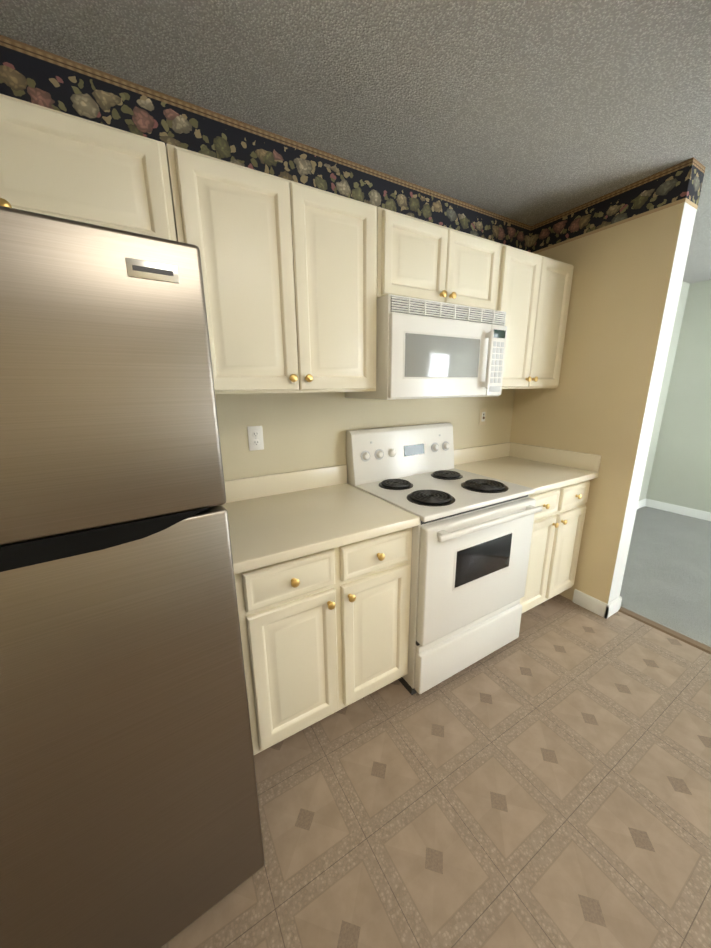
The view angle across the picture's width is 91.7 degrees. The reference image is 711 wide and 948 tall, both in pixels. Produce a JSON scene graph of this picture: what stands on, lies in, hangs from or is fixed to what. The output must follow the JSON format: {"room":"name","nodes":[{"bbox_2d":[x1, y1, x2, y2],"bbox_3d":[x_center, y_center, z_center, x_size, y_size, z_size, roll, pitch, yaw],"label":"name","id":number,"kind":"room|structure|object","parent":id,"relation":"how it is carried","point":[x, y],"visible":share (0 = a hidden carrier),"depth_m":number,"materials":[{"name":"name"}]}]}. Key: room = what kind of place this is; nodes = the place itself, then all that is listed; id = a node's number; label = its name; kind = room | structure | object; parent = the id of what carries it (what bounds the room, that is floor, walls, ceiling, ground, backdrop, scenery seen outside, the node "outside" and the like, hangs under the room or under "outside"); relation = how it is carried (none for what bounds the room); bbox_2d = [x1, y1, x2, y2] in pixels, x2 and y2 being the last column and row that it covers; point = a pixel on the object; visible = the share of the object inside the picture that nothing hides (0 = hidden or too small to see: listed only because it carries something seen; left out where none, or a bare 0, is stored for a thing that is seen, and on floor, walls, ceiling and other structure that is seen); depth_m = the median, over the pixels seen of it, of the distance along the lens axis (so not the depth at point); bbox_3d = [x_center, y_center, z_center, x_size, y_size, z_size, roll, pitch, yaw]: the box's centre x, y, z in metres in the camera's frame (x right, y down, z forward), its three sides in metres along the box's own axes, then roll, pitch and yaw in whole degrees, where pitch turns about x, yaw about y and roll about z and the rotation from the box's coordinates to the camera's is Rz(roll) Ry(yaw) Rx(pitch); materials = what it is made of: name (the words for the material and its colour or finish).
{"room":"kitchen","nodes":[
{"label":"kitchen","id":0,"kind":"room"},
{"bbox_2d":[0,0,710,282],"bbox_3d":[1.739,-1.247,0.618,6.300,0.060,3.700,-9,16,-29],"label":"ceiling","id":1,"kind":"structure","parent":0,"point":[531,112],"depth_m":1.16,"materials":[{"name":"white paint"}]},
{"bbox_2d":[161,594,710,947],"bbox_3d":[0.631,1.346,0.581,3.670,0.050,3.700,-9,16,-29],"label":"floor","id":2,"kind":"structure","parent":0,"point":[543,780],"depth_m":1.20,"materials":[{"name":"tile"}]},
{"bbox_2d":[0,206,264,947],"bbox_3d":[-0.813,0.375,0.946,0.760,1.685,0.798,-10,17,-33],"label":"refrigerator","id":3,"kind":"object","parent":2,"relation":"on","point":[129,811],"visible":1,"depth_m":0.66,"materials":[{"name":"silver metal"}]},
{"bbox_2d":[223,465,419,754],"bbox_3d":[-0.212,0.553,1.585,0.745,1.016,0.632,-9,16,-29],"label":"base cabinet","id":4,"kind":"object","parent":2,"relation":"on","point":[322,564],"visible":0.94,"depth_m":1.34,"materials":[{"name":"beige wood"}]},
{"bbox_2d":[346,422,541,694],"bbox_3d":[0.454,0.372,1.894,0.744,1.203,0.712,-9,16,-29],"label":"range","id":5,"kind":"object","parent":2,"relation":"on","point":[471,538],"visible":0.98,"depth_m":1.68,"materials":[{"name":"white metal"}]},
{"bbox_2d":[454,442,600,612],"bbox_3d":[1.044,0.360,2.300,0.666,1.016,0.632,-9,16,-29],"label":"base cabinet","id":6,"kind":"object","parent":2,"relation":"on","point":[557,480],"visible":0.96,"depth_m":2.11,"materials":[{"name":"beige wood"}]},
{"bbox_2d":[618,607,710,653],"bbox_3d":[2.411,1.155,1.149,0.067,0.009,2.720,-9,16,-29],"label":"threshold strip","id":7,"kind":"object","parent":2,"relation":"on","point":[677,635],"depth_m":2.05,"materials":[{"name":"brown"}]},
{"bbox_2d":[215,281,689,500],"bbox_3d":[0.837,-0.404,2.429,6.300,2.440,0.100,-9,16,-29],"label":"wall","id":8,"kind":"structure","parent":0,"point":[304,431],"depth_m":1.82,"materials":[{"name":"beige paint"}]},
{"bbox_2d":[0,94,183,242],"bbox_3d":[-1.029,-0.794,0.941,0.928,0.300,0.326,-9,16,-29],"label":"upper cabinet","id":9,"kind":"object","parent":8,"relation":"attached to","point":[55,163],"depth_m":0.93,"materials":[{"name":"beige wood"}]},
{"bbox_2d":[247,426,263,450],"bbox_3d":[-0.470,-0.169,1.627,0.070,0.114,0.008,-9,16,-29],"label":"duplex electrical outlet","id":10,"kind":"object","parent":8,"relation":"attached to","point":[255,437],"visible":1,"depth_m":1.62,"materials":[{"name":"white plastic"}]},
{"bbox_2d":[0,35,531,250],"bbox_3d":[-0.311,-1.313,1.447,3.400,0.175,0.002,-9,16,-29],"label":"trim","id":11,"kind":"structure","parent":8,"relation":"attached to","point":[35,75],"depth_m":1.32,"materials":[{"name":"paper"}]},
{"bbox_2d":[172,145,383,393],"bbox_3d":[-0.303,-0.702,1.405,0.746,0.720,0.326,-9,16,-29],"label":"upper cabinet","id":12,"kind":"object","parent":8,"relation":"attached to","point":[299,279],"depth_m":1.25,"materials":[{"name":"beige wood"}]},
{"bbox_2d":[384,209,507,310],"bbox_3d":[0.341,-0.990,1.725,0.746,0.330,0.326,-9,16,-29],"label":"upper cabinet","id":13,"kind":"object","parent":8,"relation":"attached to","point":[426,260],"depth_m":1.57,"materials":[{"name":"beige wood"}]},
{"bbox_2d":[345,294,506,399],"bbox_3d":[0.373,-0.610,1.770,0.742,0.422,0.440,-9,16,-29],"label":"microwave","id":14,"kind":"object","parent":13,"relation":"attached to","point":[425,349],"visible":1,"depth_m":1.57,"materials":[{"name":"white plastic"}]},
{"bbox_2d":[479,408,486,424],"bbox_3d":[0.886,-0.398,2.394,0.070,0.114,0.010,-9,16,-29],"label":"outlet","id":15,"kind":"object","parent":8,"relation":"attached to","point":[482,416],"visible":1,"depth_m":2.39,"materials":[{"name":"beige plastic"}]},
{"bbox_2d":[502,246,573,388],"bbox_3d":[0.954,-0.895,2.121,0.664,0.720,0.326,-9,16,-29],"label":"upper cabinet","id":16,"kind":"object","parent":8,"relation":"attached to","point":[537,288],"depth_m":1.98,"materials":[{"name":"beige wood"}]},
{"bbox_2d":[637,499,646,508],"bbox_3d":[2.388,0.512,3.529,2.510,0.095,0.013,-9,16,-29],"label":"baseboard","id":17,"kind":"structure","parent":8,"relation":"attached to","point":[641,503],"depth_m":4.10,"materials":[{"name":"white wood"}]},
{"bbox_2d":[510,202,696,603],"bbox_3d":[1.432,-0.368,2.260,0.150,2.440,0.801,-9,16,-29],"label":"wall","id":18,"kind":"structure","parent":0,"point":[602,399],"depth_m":2.00,"materials":[{"name":"beige paint"}]},
{"bbox_2d":[574,589,621,611],"bbox_3d":[1.522,0.762,2.572,0.013,0.095,0.793,-9,16,-29],"label":"baseboard","id":19,"kind":"structure","parent":18,"relation":"attached to","point":[615,605],"depth_m":2.22,"materials":[{"name":"white wood"}]},
{"bbox_2d":[528,157,699,253],"bbox_3d":[1.361,-1.454,1.937,0.002,0.175,0.780,-9,16,-29],"label":"trim","id":20,"kind":"structure","parent":18,"relation":"attached to","point":[676,184],"depth_m":1.84,"materials":[{"name":"paper"}]},
{"bbox_2d":[620,506,710,646],"bbox_3d":[3.344,0.928,2.127,2.630,0.054,3.700,-9,16,-29],"label":"floor","id":21,"kind":"structure","parent":0,"point":[666,581],"depth_m":2.69,"materials":[{"name":"grey carpet"}]},
{"bbox_2d":[646,280,710,511],"bbox_3d":[4.421,-0.445,2.444,0.100,2.440,3.700,-9,16,-29],"label":"wall","id":22,"kind":"structure","parent":0,"point":[681,472],"depth_m":3.72,"materials":[{"name":"paint"}]},
{"bbox_2d":[646,499,710,520],"bbox_3d":[4.376,0.697,2.715,0.013,0.095,3.470,-9,16,-29],"label":"baseboard","id":23,"kind":"structure","parent":22,"relation":"attached to","point":[695,513],"depth_m":3.89,"materials":[{"name":"white wood"}]}
]}

